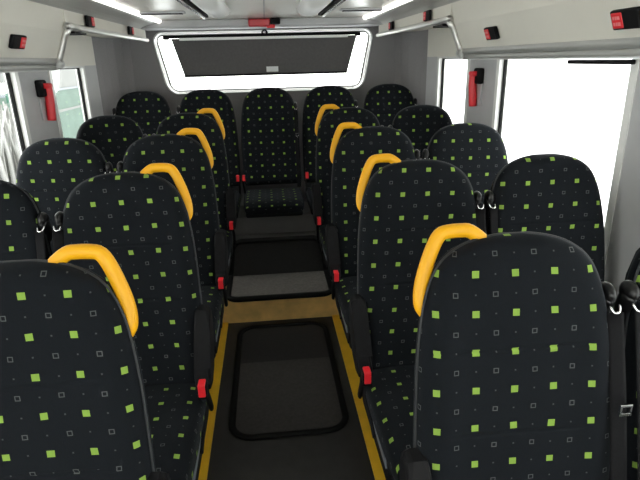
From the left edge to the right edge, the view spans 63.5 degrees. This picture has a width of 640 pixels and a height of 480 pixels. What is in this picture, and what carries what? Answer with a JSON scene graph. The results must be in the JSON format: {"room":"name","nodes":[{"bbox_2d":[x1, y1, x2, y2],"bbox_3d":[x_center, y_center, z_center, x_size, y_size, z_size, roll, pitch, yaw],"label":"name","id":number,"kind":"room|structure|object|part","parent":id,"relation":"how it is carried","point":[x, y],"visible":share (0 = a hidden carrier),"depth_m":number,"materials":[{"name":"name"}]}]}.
{"room":"vehicle interior","nodes":[
{"label":"vehicle interior","id":0,"kind":"room"},
{"bbox_2d":[18,65,103,143],"bbox_3d":[-1.324,0.431,1.444,0.050,1.700,5.300,-3,19,-5],"label":"wall","id":1,"kind":"structure","parent":0,"point":[40,130],"depth_m":2.73,"materials":[{"name":"grey plastic"}]},
{"bbox_2d":[4,72,31,153],"bbox_3d":[-1.416,-0.258,2.105,0.049,0.830,1.090,-3,19,-5],"label":"window","id":2,"kind":"structure","parent":1,"relation":"in","point":[12,78],"depth_m":2.51,"materials":[{"name":"white"}]},
{"bbox_2d":[34,80,55,120],"bbox_3d":[-1.449,-0.739,2.743,0.057,0.212,0.100,-3,19,-5],"label":"hammer","id":3,"kind":"object","parent":1,"relation":"attached to","point":[43,89],"visible":1,"depth_m":2.74,"materials":[{"name":"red plastic"}]},
{"bbox_3d":[-1.448,-0.737,2.767,0.050,0.193,0.054,-3,19,-5],"label":"hammer handle","id":4,"kind":"part","parent":3,"relation":"part of","materials":[{"name":"red plastic"}]},
{"bbox_2d":[48,66,92,137],"bbox_3d":[-1.539,-0.659,3.261,0.049,0.830,0.610,-3,19,-5],"label":"window","id":5,"kind":"structure","parent":1,"relation":"in","point":[80,70],"depth_m":3.41,"materials":[{"name":"white"}]},
{"bbox_2d":[63,35,95,65],"bbox_3d":[-1.348,-0.513,1.114,0.050,0.300,5.300,-3,19,-5],"label":"trim","id":6,"kind":"structure","parent":1,"relation":"attached to","point":[79,51],"depth_m":3.35,"materials":[{"name":"beige plastic"}]},
{"bbox_2d":[91,37,135,114],"bbox_3d":[-1.554,-0.665,4.146,0.205,2.000,0.540,-3,19,-5],"label":"trim","id":7,"kind":"structure","parent":1,"relation":"attached to","point":[113,60],"depth_m":3.94,"materials":[{"name":"grey plastic"}]},
{"bbox_2d":[111,0,397,19],"bbox_3d":[-0.159,-0.826,1.393,2.500,0.050,5.890,-3,19,-5],"label":"ceiling","id":8,"kind":"structure","parent":0,"point":[239,9],"depth_m":3.09,"materials":[{"name":"laminate"}]},
{"bbox_2d":[0,0,160,72],"bbox_3d":[-1.115,-0.577,1.309,0.455,0.318,5.660,-3,19,-5],"label":"luggage rack","id":9,"kind":"object","parent":8,"relation":"attached to","point":[47,25],"depth_m":2.28,"materials":[{"name":"grey"}]},
{"bbox_2d":[8,34,26,48],"bbox_3d":[-1.144,-0.751,1.958,0.031,0.051,0.110,-3,19,-5],"label":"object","id":10,"kind":"object","parent":9,"relation":"attached to","point":[16,41],"visible":1,"depth_m":1.94,"materials":[{"name":"black plastic"}]},
{"bbox_3d":[-1.040,-0.182,0.555,0.041,0.065,3.970,-3,19,-5],"label":"rail","id":11,"kind":"part","parent":9,"relation":"part of","materials":[{"name":"grey"}]},
{"bbox_3d":[-1.395,-1.161,2.906,0.100,0.012,0.200,-3,19,-5],"label":"slot","id":12,"kind":"part","parent":9,"relation":"part of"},
{"bbox_2d":[84,15,94,27],"bbox_3d":[-1.177,-1.119,2.646,0.019,0.052,0.110,-3,19,-5],"label":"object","id":13,"kind":"object","parent":9,"relation":"on","point":[89,20],"visible":0.98,"depth_m":2.62,"materials":[{"name":"black plastic"}]},
{"bbox_3d":[-1.003,-0.705,1.271,0.165,0.057,5.650,-3,19,-5],"label":"rail","id":14,"kind":"part","parent":9,"relation":"part of","materials":[{"name":"grey"}]},
{"bbox_3d":[-1.269,-1.175,3.169,0.105,0.184,1.702,-3,19,-5],"label":"tube rail","id":15,"kind":"part","parent":9,"relation":"part of","materials":[{"name":"silver metal"}]},
{"bbox_2d":[127,26,133,34],"bbox_3d":[-1.263,-1.399,3.455,0.019,0.052,0.110,-3,19,-5],"label":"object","id":16,"kind":"object","parent":9,"relation":"on","point":[130,29],"visible":0.99,"depth_m":3.42,"materials":[{"name":"black plastic"}]},
{"bbox_2d":[139,11,185,14],"bbox_3d":[-0.968,-1.387,3.160,0.280,0.016,0.070,-3,19,-5],"label":"ceiling vent","id":17,"kind":"object","parent":8,"relation":"in","point":[144,12],"visible":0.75,"depth_m":3.13,"materials":[{"name":"grey plastic"}]},
{"bbox_2d":[140,13,182,14],"bbox_3d":[-0.967,-1.382,3.161,0.250,0.005,0.052,-3,19,-5],"label":"vent grille","id":18,"kind":"object","parent":17,"relation":"attached to","point":[140,13],"depth_m":3.14,"materials":[{"name":"plastic"}]},
{"bbox_2d":[176,0,207,18],"bbox_3d":[-0.584,-0.905,1.778,0.044,0.034,3.450,-3,19,-5],"label":"rail","id":19,"kind":"object","parent":8,"relation":"attached to","point":[188,4],"visible":0.9,"depth_m":2.75,"materials":[{"name":"silver metal"}]},
{"bbox_2d":[190,0,229,17],"bbox_3d":[-0.503,-1.020,2.043,0.148,0.102,2.366,-3,19,-5],"label":"ceiling lamp housing","id":20,"kind":"object","parent":8,"relation":"attached to","point":[213,8],"visible":0.86,"depth_m":2.61,"materials":[{"name":"white"}]},
{"bbox_2d":[296,0,332,16],"bbox_3d":[0.044,-1.050,2.091,0.148,0.102,2.366,-3,19,-5],"label":"ceiling lamp housing","id":21,"kind":"object","parent":8,"relation":"attached to","point":[307,8],"visible":0.84,"depth_m":2.71,"materials":[{"name":"white"}]},
{"bbox_2d":[318,0,345,16],"bbox_3d":[0.182,-0.948,1.845,0.044,0.034,3.450,-3,19,-5],"label":"rail","id":22,"kind":"object","parent":8,"relation":"attached to","point":[332,5],"visible":0.9,"depth_m":2.90,"materials":[{"name":"silver metal"}]},
{"bbox_2d":[339,7,382,11],"bbox_3d":[0.266,-1.456,3.268,0.280,0.016,0.070,-3,19,-5],"label":"ceiling vent","id":23,"kind":"object","parent":8,"relation":"in","point":[380,8],"visible":0.8,"depth_m":3.24,"materials":[{"name":"grey plastic"}]},
{"bbox_2d":[342,10,381,11],"bbox_3d":[0.266,-1.451,3.269,0.250,0.005,0.052,-3,19,-5],"label":"vent grille","id":24,"kind":"object","parent":23,"relation":"attached to","point":[342,10],"depth_m":3.25,"materials":[{"name":"plastic"}]},
{"bbox_2d":[363,0,639,59],"bbox_3d":[0.820,-0.686,1.477,0.455,0.318,5.660,-3,19,-5],"label":"luggage rack","id":25,"kind":"object","parent":8,"relation":"attached to","point":[527,29],"depth_m":1.90,"materials":[{"name":"grey"}]},
{"bbox_2d":[388,21,393,29],"bbox_3d":[0.500,-1.507,3.637,0.019,0.052,0.110,-3,19,-5],"label":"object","id":26,"kind":"object","parent":25,"relation":"on","point":[390,24],"visible":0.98,"depth_m":3.62,"materials":[{"name":"black plastic"}]},
{"bbox_3d":[0.703,-0.801,1.420,0.165,0.057,5.650,-3,19,-5],"label":"rail","id":27,"kind":"part","parent":25,"relation":"part of","materials":[{"name":"grey"}]},
{"bbox_3d":[0.583,-1.279,3.331,0.105,0.184,1.702,-3,19,-5],"label":"tube rail","id":28,"kind":"part","parent":25,"relation":"part of","materials":[{"name":"silver metal"}]},
{"bbox_2d":[423,10,431,20],"bbox_3d":[0.586,-1.227,2.828,0.019,0.052,0.110,-3,19,-5],"label":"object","id":29,"kind":"object","parent":25,"relation":"on","point":[427,14],"visible":1,"depth_m":2.80,"materials":[{"name":"black plastic"}]},
{"bbox_3d":[0.753,-1.282,3.093,0.100,0.012,0.200,-3,19,-5],"label":"slot","id":30,"kind":"part","parent":25,"relation":"part of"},
{"bbox_2d":[484,26,499,39],"bbox_3d":[0.714,-0.860,2.150,0.031,0.051,0.110,-3,19,-5],"label":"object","id":31,"kind":"object","parent":25,"relation":"attached to","point":[491,33],"visible":1,"depth_m":2.13,"materials":[{"name":"black plastic"}]},
{"bbox_3d":[0.920,-0.292,0.726,0.041,0.065,3.970,-3,19,-5],"label":"rail","id":32,"kind":"part","parent":25,"relation":"part of","materials":[{"name":"grey"}]},
{"bbox_2d":[610,6,639,29],"bbox_3d":[0.799,-0.577,1.348,0.031,0.051,0.110,-3,19,-5],"label":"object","id":33,"kind":"object","parent":25,"relation":"attached to","point":[626,18],"visible":1,"depth_m":1.34,"materials":[{"name":"black plastic"}]},
{"bbox_2d":[129,26,394,204],"bbox_3d":[-0.425,-0.804,4.462,2.120,2.000,0.060,-3,19,-5],"label":"wall","id":34,"kind":"structure","parent":0,"point":[148,76],"depth_m":4.26,"materials":[{"name":"grey plastic"}]},
{"bbox_2d":[141,17,382,30],"bbox_3d":[-0.431,-1.665,3.978,1.840,0.055,0.290,-3,19,-5],"label":"trim","id":35,"kind":"structure","parent":34,"relation":"attached to","point":[203,24],"depth_m":3.87,"materials":[{"name":"grey plastic"}]},
{"bbox_2d":[153,28,372,94],"bbox_3d":[-0.441,-1.459,4.224,1.752,0.476,0.069,-3,19,-5],"label":"window","id":36,"kind":"structure","parent":34,"relation":"in","point":[157,36],"depth_m":4.19,"materials":[{"name":"white"}]},
{"bbox_2d":[163,32,360,76],"bbox_3d":[-0.444,-1.480,4.129,1.550,0.312,0.073,-3,19,-5],"label":"roller blind","id":37,"kind":"object","parent":36,"relation":"attached to","point":[287,53],"visible":1,"depth_m":4.12,"materials":[{"name":"grey fabric"}]},
{"bbox_3d":[-0.434,-1.589,4.060,1.320,0.020,0.012,-3,19,-5],"label":"metal rail","id":38,"kind":"part","parent":37,"relation":"part of","materials":[{"name":"white"}]},
{"bbox_2d":[261,30,267,34],"bbox_3d":[-0.437,-1.632,4.067,0.051,0.039,0.082,-3,19,-5],"label":"camera","id":39,"kind":"object","parent":36,"relation":"attached to","point":[263,32],"visible":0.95,"depth_m":4.03,"materials":[{"name":"black plastic"}]},
{"bbox_2d":[248,18,279,27],"bbox_3d":[-0.411,-1.601,3.816,0.235,0.069,0.060,-3,19,-5],"label":"lamp","id":40,"kind":"object","parent":34,"relation":"attached to","point":[262,22],"visible":1,"depth_m":3.79,"materials":[{"name":"red"}]},
{"bbox_2d":[228,202,315,275],"bbox_3d":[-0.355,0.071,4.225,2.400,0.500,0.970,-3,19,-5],"label":"trim","id":41,"kind":"structure","parent":34,"relation":"attached to","point":[306,209],"depth_m":3.79,"materials":[{"name":"black plastic"}]},
{"bbox_2d":[112,91,170,135],"bbox_3d":[-1.287,-0.541,3.751,0.460,1.009,0.674,-3,19,-5],"label":"passenger seat","id":42,"kind":"object","parent":41,"relation":"on","point":[148,109],"visible":0.21,"depth_m":3.83,"materials":[{"name":"fabric"}]},
{"bbox_2d":[176,89,240,217],"bbox_3d":[-0.821,-0.567,3.792,0.460,1.009,0.674,-3,19,-5],"label":"passenger seat","id":43,"kind":"object","parent":41,"relation":"on","point":[194,101],"visible":0.34,"depth_m":3.88,"materials":[{"name":"black"}]},
{"bbox_3d":[-0.848,-0.773,3.941,0.444,0.713,0.230,-3,19,-5],"label":"backrest","id":44,"kind":"part","parent":43,"relation":"part of","materials":[{"name":"fabric"}]},
{"bbox_2d":[235,190,240,212],"bbox_3d":[-0.809,-0.276,3.805,0.440,0.085,0.495,-3,19,-5],"label":"seat cushion","id":45,"kind":"object","parent":43,"relation":"on","point":[238,193],"depth_m":3.79,"materials":[{"name":"fabric"}]},
{"bbox_2d":[241,87,303,217],"bbox_3d":[-0.361,-0.593,3.832,0.460,1.009,0.674,-3,19,-5],"label":"passenger seat","id":46,"kind":"object","parent":41,"relation":"on","point":[270,143],"visible":1,"depth_m":3.92,"materials":[{"name":"fabric"}]},
{"bbox_3d":[-0.383,-0.799,3.981,0.444,0.713,0.230,-3,19,-5],"label":"backrest","id":47,"kind":"part","parent":46,"relation":"part of","materials":[{"name":"fabric"}]},
{"bbox_2d":[244,188,303,213],"bbox_3d":[-0.343,-0.302,3.846,0.440,0.085,0.495,-3,19,-5],"label":"seat cushion","id":48,"kind":"object","parent":46,"relation":"on","point":[274,200],"depth_m":3.66,"materials":[{"name":"fabric"}]},
{"bbox_3d":[-0.345,-0.248,3.905,0.410,0.045,0.380,-3,19,-5],"label":"seat frame","id":49,"kind":"part","parent":46,"relation":"part of","materials":[{"name":"black"}]},
{"bbox_2d":[302,85,358,214],"bbox_3d":[0.104,-0.619,3.873,0.460,1.009,0.674,-3,19,-5],"label":"passenger seat","id":50,"kind":"object","parent":41,"relation":"on","point":[317,97],"visible":0.41,"depth_m":3.95,"materials":[{"name":"black"}]},
{"bbox_2d":[306,187,311,207],"bbox_3d":[0.122,-0.328,3.887,0.440,0.085,0.495,-3,19,-5],"label":"seat cushion","id":51,"kind":"object","parent":50,"relation":"on","point":[308,190],"depth_m":3.83,"materials":[{"name":"fabric"}]},
{"bbox_3d":[0.083,-0.825,4.022,0.444,0.713,0.230,-3,19,-5],"label":"backrest","id":52,"kind":"part","parent":50,"relation":"part of","materials":[{"name":"fabric"}]},
{"bbox_2d":[363,84,417,126],"bbox_3d":[0.570,-0.645,3.913,0.460,1.009,0.674,-3,19,-5],"label":"passenger seat","id":53,"kind":"object","parent":41,"relation":"on","point":[384,101],"visible":0.18,"depth_m":3.98,"materials":[{"name":"black"}]},
{"bbox_2d":[222,286,338,322],"bbox_3d":[-0.285,0.417,3.640,0.820,0.230,0.370,-3,19,-5],"label":"trim","id":54,"kind":"structure","parent":0,"point":[283,309],"depth_m":3.46,"materials":[{"name":"yellow plastic"}]},
{"bbox_2d":[226,235,331,301],"bbox_3d":[-0.282,0.184,3.536,0.726,0.296,0.430,-3,19,-5],"label":"step","id":55,"kind":"structure","parent":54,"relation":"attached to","point":[284,267],"depth_m":3.69,"materials":[{"name":"black rubber"}]},
{"bbox_3d":[-0.302,0.125,3.730,0.690,0.262,0.005,-3,19,-5],"label":"riser panel","id":56,"kind":"part","parent":55,"relation":"part of","materials":[{"name":"black plastic"}]},
{"bbox_3d":[-0.279,0.310,3.585,0.690,0.005,0.405,-3,19,-5],"label":"floor panel","id":57,"kind":"part","parent":55,"relation":"part of","materials":[{"name":"carpet"}]},
{"bbox_2d":[207,316,374,479],"bbox_3d":[-0.042,1.283,1.413,0.820,0.050,4.430,-3,19,-5],"label":"floor","id":58,"kind":"structure","parent":0,"point":[342,454],"depth_m":2.32,"materials":[{"name":"grey plastic"}]},
{"bbox_2d":[198,322,228,479],"bbox_3d":[-0.420,1.275,1.368,0.062,0.012,4.426,-3,19,-5],"label":"trim","id":59,"kind":"structure","parent":58,"relation":"on","point":[218,361],"depth_m":2.67,"materials":[{"name":"yellow plastic"}]},
{"bbox_2d":[229,321,347,439],"bbox_3d":[-0.192,0.730,2.907,0.578,0.018,1.091,-3,19,-5],"label":"floor hatch","id":60,"kind":"object","parent":58,"relation":"on","point":[287,383],"visible":1,"depth_m":2.78,"materials":[{"name":"black rubber"}]},
{"bbox_3d":[-0.224,0.633,3.208,0.547,0.004,0.425,-3,19,-5],"label":"panel","id":61,"kind":"part","parent":60,"relation":"part of","materials":[{"name":"black rubber"}]},
{"bbox_3d":[-0.171,0.805,2.709,0.547,0.005,0.635,-3,19,-5],"label":"panel","id":62,"kind":"part","parent":60,"relation":"part of","materials":[{"name":"black rubber"}]},
{"bbox_2d":[332,315,385,479],"bbox_3d":[0.334,1.233,1.433,0.062,0.012,4.426,-3,19,-5],"label":"trim","id":63,"kind":"structure","parent":58,"relation":"on","point":[354,380],"depth_m":2.62,"materials":[{"name":"yellow plastic"}]},
{"bbox_2d":[425,57,639,312],"bbox_3d":[1.113,0.294,1.656,0.050,1.700,5.300,-3,19,-5],"label":"wall","id":64,"kind":"structure","parent":0,"point":[624,241],"depth_m":1.81,"materials":[{"name":"grey plastic"}]},
{"bbox_2d":[393,30,427,104],"bbox_3d":[0.749,-0.794,4.346,0.205,2.000,0.540,-3,19,-5],"label":"trim","id":65,"kind":"structure","parent":64,"relation":"attached to","point":[410,48],"depth_m":4.15,"materials":[{"name":"grey plastic"}]},
{"bbox_2d":[427,28,456,56],"bbox_3d":[1.089,-0.650,1.327,0.050,0.300,5.300,-3,19,-5],"label":"trim","id":66,"kind":"structure","parent":64,"relation":"attached to","point":[441,43],"depth_m":3.55,"materials":[{"name":"beige plastic"}]},
{"bbox_2d":[435,56,469,122],"bbox_3d":[0.889,-0.794,3.473,0.049,0.830,0.610,-3,19,-5],"label":"window","id":67,"kind":"structure","parent":64,"relation":"in","point":[441,61],"depth_m":3.62,"materials":[{"name":"white"}]},
{"bbox_2d":[469,68,483,106],"bbox_3d":[0.882,-0.866,2.937,0.057,0.212,0.100,-3,19,-5],"label":"hammer","id":68,"kind":"object","parent":64,"relation":"attached to","point":[476,77],"visible":1,"depth_m":2.93,"materials":[{"name":"red plastic"}]},
{"bbox_3d":[0.877,-0.864,2.961,0.050,0.193,0.054,-3,19,-5],"label":"hammer handle","id":69,"kind":"part","parent":68,"relation":"part of","materials":[{"name":"red plastic"}]},
{"bbox_2d":[491,59,639,263],"bbox_3d":[1.012,-0.394,2.317,0.049,0.830,1.090,-3,19,-5],"label":"window","id":70,"kind":"structure","parent":64,"relation":"in","point":[502,65],"depth_m":1.85,"materials":[{"name":"white"}]},
{"bbox_2d":[567,59,635,64],"bbox_3d":[1.003,-0.642,1.863,0.016,0.016,0.380,-3,19,-5],"label":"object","id":71,"kind":"structure","parent":70,"relation":"attached to","point":[618,61],"depth_m":1.81,"materials":[{"name":"black plastic"}]},
{"bbox_3d":[-0.865,1.147,1.475,0.790,0.305,4.800,-3,19,-5],"label":"trim","id":72,"kind":"structure","parent":0,"visible":0},
{"bbox_2d":[0,180,52,260],"bbox_3d":[-1.067,0.428,1.551,0.478,1.122,0.674,-3,19,-5],"label":"passenger seat","id":73,"kind":"object","parent":72,"relation":"on","point":[25,231],"visible":0.24,"depth_m":1.62,"materials":[{"name":"fabric"}]},
{"bbox_2d":[16,138,113,253],"bbox_3d":[-1.143,0.161,2.253,0.478,1.122,0.674,-3,19,-5],"label":"passenger seat","id":74,"kind":"object","parent":72,"relation":"on","point":[50,169],"visible":0.2,"depth_m":2.31,"materials":[{"name":"black"}]},
{"bbox_2d":[0,244,170,479],"bbox_3d":[-0.529,0.650,0.915,0.476,1.144,0.664,-3,19,-5],"label":"passenger seat","id":75,"kind":"object","parent":72,"relation":"on","point":[73,403],"visible":1,"depth_m":0.99,"materials":[{"name":"fabric"}]},
{"bbox_3d":[-0.463,0.110,1.036,0.192,0.206,0.057,0,19,4],"label":"grab handle","id":76,"kind":"part","parent":75,"relation":"part of","materials":[{"name":"yellow plastic"}]},
{"bbox_3d":[-0.328,0.610,1.030,0.052,0.235,0.205,-3,19,-5],"label":"armrest","id":77,"kind":"part","parent":75,"relation":"part of","materials":[{"name":"black plastic"}]},
{"bbox_2d":[76,115,146,171],"bbox_3d":[-1.222,-0.116,2.979,0.478,1.122,0.674,-3,19,-5],"label":"passenger seat","id":78,"kind":"object","parent":72,"relation":"on","point":[112,135],"visible":0.12,"depth_m":3.03,"materials":[{"name":"black"}]},
{"bbox_2d":[52,163,213,479],"bbox_3d":[-0.585,0.390,1.591,0.476,1.144,0.664,-3,19,-5],"label":"passenger seat","id":79,"kind":"object","parent":72,"relation":"on","point":[141,218],"visible":0.67,"depth_m":1.66,"materials":[{"name":"black fabric"}]},
{"bbox_3d":[-0.624,0.142,1.722,0.444,0.713,0.230,-3,19,-5],"label":"backrest","id":80,"kind":"part","parent":79,"relation":"part of","materials":[{"name":"fabric"}]},
{"bbox_3d":[-0.518,-0.150,1.711,0.192,0.206,0.057,0,19,4],"label":"grab handle","id":81,"kind":"part","parent":79,"relation":"part of","materials":[{"name":"yellow plastic"}]},
{"bbox_2d":[144,383,206,479],"bbox_3d":[-0.585,0.599,1.573,0.440,0.137,0.495,-3,19,-5],"label":"seat cushion","id":82,"kind":"object","parent":79,"relation":"on","point":[177,417],"depth_m":1.54,"materials":[{"name":"fabric"}]},
{"bbox_3d":[-0.371,0.608,1.649,0.013,0.053,0.165,-4,19,-6],"label":"recline lever","id":83,"kind":"part","parent":79,"relation":"part of","materials":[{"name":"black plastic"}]},
{"bbox_3d":[-0.384,0.350,1.705,0.052,0.235,0.205,-3,19,-5],"label":"armrest","id":84,"kind":"part","parent":79,"relation":"part of","materials":[{"name":"black plastic"}]},
{"bbox_2d":[116,128,228,358],"bbox_3d":[-0.661,0.123,2.292,0.476,1.144,0.664,-3,19,-5],"label":"passenger seat","id":85,"kind":"object","parent":72,"relation":"on","point":[194,162],"visible":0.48,"depth_m":2.36,"materials":[{"name":"black fabric"}]},
{"bbox_3d":[-0.700,-0.125,2.424,0.444,0.713,0.230,-3,19,-5],"label":"backrest","id":86,"kind":"part","parent":85,"relation":"part of","materials":[{"name":"fabric"}]},
{"bbox_3d":[-0.594,-0.417,2.413,0.192,0.206,0.057,0,19,4],"label":"grab handle","id":87,"kind":"part","parent":85,"relation":"part of","materials":[{"name":"yellow plastic"}]},
{"bbox_2d":[200,286,222,340],"bbox_3d":[-0.661,0.332,2.275,0.440,0.137,0.495,-3,19,-5],"label":"seat cushion","id":88,"kind":"object","parent":85,"relation":"on","point":[211,296],"depth_m":2.29,"materials":[{"name":"fabric"}]},
{"bbox_3d":[-0.448,0.340,2.350,0.013,0.053,0.165,-4,19,-6],"label":"recline lever","id":89,"kind":"part","parent":85,"relation":"part of","materials":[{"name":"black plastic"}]},
{"bbox_3d":[-0.460,0.083,2.407,0.052,0.235,0.205,-3,19,-5],"label":"armrest","id":90,"kind":"part","parent":85,"relation":"part of","materials":[{"name":"black plastic"}]},
{"bbox_2d":[152,108,236,274],"bbox_3d":[-0.740,-0.154,3.018,0.476,1.144,0.664,-3,19,-5],"label":"passenger seat","id":91,"kind":"object","parent":72,"relation":"on","point":[214,131],"visible":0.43,"depth_m":3.09,"materials":[{"name":"black fabric"}]},
{"bbox_3d":[-0.779,-0.401,3.150,0.444,0.713,0.230,-3,19,-5],"label":"backrest","id":92,"kind":"part","parent":91,"relation":"part of","materials":[{"name":"fabric"}]},
{"bbox_3d":[-0.673,-0.694,3.139,0.192,0.206,0.057,0,19,4],"label":"grab handle","id":93,"kind":"part","parent":91,"relation":"part of","materials":[{"name":"yellow plastic"}]},
{"bbox_2d":[225,230,231,259],"bbox_3d":[-0.740,0.055,3.001,0.440,0.137,0.495,-3,19,-5],"label":"seat cushion","id":94,"kind":"object","parent":91,"relation":"on","point":[229,233],"depth_m":3.03,"materials":[{"name":"fabric"}]},
{"bbox_3d":[-0.538,-0.194,3.133,0.052,0.235,0.205,-3,19,-5],"label":"armrest","id":95,"kind":"part","parent":91,"relation":"part of","materials":[{"name":"black plastic"}]},
{"bbox_3d":[0.737,1.057,1.614,0.790,0.305,4.800,-3,19,-5],"label":"trim","id":96,"kind":"structure","parent":0,"visible":0},
{"bbox_2d":[311,104,382,268],"bbox_3d":[0.204,-0.206,3.101,0.476,1.144,0.664,-3,19,-5],"label":"passenger seat","id":97,"kind":"object","parent":96,"relation":"on","point":[325,127],"visible":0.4,"depth_m":3.16,"materials":[{"name":"black fabric"}]},
{"bbox_3d":[-0.017,-0.223,3.179,0.052,0.235,0.205,-3,19,-5],"label":"armrest","id":98,"kind":"part","parent":97,"relation":"part of","materials":[{"name":"black plastic"}]},
{"bbox_2d":[319,225,325,253],"bbox_3d":[0.231,0.001,3.086,0.440,0.137,0.495,-3,19,-5],"label":"seat cushion","id":99,"kind":"object","parent":97,"relation":"on","point":[322,241],"depth_m":3.08,"materials":[{"name":"fabric"}]},
{"bbox_3d":[0.058,-0.735,3.203,0.192,0.206,0.057,-6,20,-14],"label":"grab handle","id":100,"kind":"part","parent":97,"relation":"part of","materials":[{"name":"yellow plastic"}]},
{"bbox_3d":[0.192,-0.456,3.235,0.444,0.713,0.230,-3,19,-5],"label":"backrest","id":101,"kind":"part","parent":97,"relation":"part of","materials":[{"name":"fabric"}]},
{"bbox_2d":[325,122,420,348],"bbox_3d":[0.282,0.070,2.374,0.476,1.144,0.664,-3,19,-5],"label":"passenger seat","id":102,"kind":"object","parent":96,"relation":"on","point":[349,154],"visible":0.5,"depth_m":2.43,"materials":[{"name":"black fabric"}]},
{"bbox_3d":[0.062,0.054,2.452,0.052,0.235,0.205,-3,19,-5],"label":"armrest","id":103,"kind":"part","parent":102,"relation":"part of","materials":[{"name":"black plastic"}]},
{"bbox_3d":[0.088,0.310,2.397,0.013,0.053,0.165,-3,19,-4],"label":"recline lever","id":104,"kind":"part","parent":102,"relation":"part of","materials":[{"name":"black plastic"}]},
{"bbox_2d":[335,276,356,331],"bbox_3d":[0.309,0.278,2.359,0.440,0.137,0.495,-3,19,-5],"label":"seat cushion","id":105,"kind":"object","parent":102,"relation":"on","point":[347,287],"depth_m":2.34,"materials":[{"name":"fabric"}]},
{"bbox_3d":[0.137,-0.458,2.476,0.192,0.206,0.057,-6,20,-14],"label":"grab handle","id":106,"kind":"part","parent":102,"relation":"part of","materials":[{"name":"yellow plastic"}]},
{"bbox_3d":[0.271,-0.179,2.508,0.444,0.713,0.230,-3,19,-5],"label":"backrest","id":107,"kind":"part","parent":102,"relation":"part of","materials":[{"name":"fabric"}]},
{"bbox_2d":[349,153,485,479],"bbox_3d":[0.359,0.338,1.673,0.476,1.144,0.664,-3,19,-5],"label":"passenger seat","id":108,"kind":"object","parent":96,"relation":"on","point":[401,205],"visible":0.57,"depth_m":1.74,"materials":[{"name":"black fabric"}]},
{"bbox_3d":[0.138,0.321,1.751,0.052,0.235,0.205,-3,19,-5],"label":"armrest","id":109,"kind":"part","parent":108,"relation":"part of","materials":[{"name":"black plastic"}]},
{"bbox_3d":[0.164,0.578,1.695,0.013,0.053,0.165,-3,19,-4],"label":"recline lever","id":110,"kind":"part","parent":108,"relation":"part of","materials":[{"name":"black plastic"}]},
{"bbox_3d":[0.213,-0.191,1.775,0.192,0.206,0.057,-6,20,-14],"label":"grab handle","id":111,"kind":"part","parent":108,"relation":"part of","materials":[{"name":"yellow plastic"}]},
{"bbox_2d":[364,365,414,479],"bbox_3d":[0.386,0.545,1.658,0.440,0.137,0.495,-3,19,-5],"label":"seat cushion","id":112,"kind":"object","parent":108,"relation":"on","point":[389,399],"depth_m":1.59,"materials":[{"name":"fabric"}]},
{"bbox_3d":[0.347,0.088,1.807,0.444,0.713,0.230,-3,19,-5],"label":"backrest","id":113,"kind":"part","parent":108,"relation":"part of","materials":[{"name":"fabric"}]},
{"bbox_2d":[388,105,452,158],"bbox_3d":[0.687,-0.223,3.146,0.478,1.122,0.674,-3,19,-5],"label":"passenger seat","id":114,"kind":"object","parent":96,"relation":"on","point":[419,123],"visible":0.23,"depth_m":3.20,"materials":[{"name":"black"}]},
{"bbox_2d":[422,123,507,207],"bbox_3d":[0.757,0.055,2.418,0.478,1.122,0.674,-3,19,-5],"label":"passenger seat","id":115,"kind":"object","parent":96,"relation":"on","point":[478,150],"visible":0.19,"depth_m":2.47,"materials":[{"name":"black"}]},
{"bbox_2d":[399,223,632,479],"bbox_3d":[0.432,0.596,0.999,0.476,1.144,0.664,-3,19,-5],"label":"passenger seat","id":116,"kind":"object","parent":96,"relation":"on","point":[520,370],"visible":1,"depth_m":1.07,"materials":[{"name":"fabric"}]},
{"bbox_3d":[0.211,0.579,1.077,0.052,0.235,0.205,-3,19,-5],"label":"armrest","id":117,"kind":"part","parent":116,"relation":"part of","materials":[{"name":"black plastic"}]},
{"bbox_3d":[0.286,0.068,1.101,0.192,0.206,0.057,-6,20,-14],"label":"grab handle","id":118,"kind":"part","parent":116,"relation":"part of","materials":[{"name":"yellow plastic"}]},
{"bbox_2d":[482,153,604,281],"bbox_3d":[0.833,0.322,1.717,0.478,1.122,0.674,-3,19,-5],"label":"passenger seat","id":119,"kind":"object","parent":96,"relation":"on","point":[553,194],"visible":0.3,"depth_m":1.77,"materials":[{"name":"black"}]},
{"bbox_2d":[609,248,639,479],"bbox_3d":[0.915,0.580,1.044,0.478,1.122,0.674,-3,19,-5],"label":"passenger seat","id":120,"kind":"object","parent":96,"relation":"on","point":[628,296],"visible":0.6,"depth_m":1.11,"materials":[{"name":"fabric"}]},
{"label":"outside","id":121,"kind":"structure","parent":0,"visible":0},
{"bbox_2d":[176,76,628,225],"bbox_3d":[-0.928,-0.706,10.292,120.000,0.100,100.000,-3,19,-5],"label":"ground","id":122,"kind":"structure","parent":121,"point":[580,118],"depth_m":23.25,"materials":[{"name":"white"}]},
{"bbox_2d":[5,93,9,102],"bbox_3d":[-6.306,-2.003,10.972,0.065,2.160,0.600,-3,19,-5],"label":"sign","id":123,"kind":"object","parent":122,"relation":"on","point":[6,94],"visible":0.18,"depth_m":10.38,"materials":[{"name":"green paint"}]},
{"bbox_2d":[0,101,20,184],"bbox_3d":[-6.636,-1.381,9.549,1.164,1.964,7.037,-3,19,-5],"label":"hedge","id":124,"kind":"object","parent":122,"relation":"on","point":[10,153],"visible":0.31,"depth_m":10.81,"materials":[{"name":"white"}]},
{"bbox_2d":[0,69,83,137],"bbox_3d":[-10.192,-5.495,19.081,4.030,3.600,14.500,-3,19,-5],"label":"shed","id":125,"kind":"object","parent":122,"relation":"on","point":[65,81],"visible":0.18,"depth_m":16.07,"materials":[{"name":"grey paint"}]}
]}

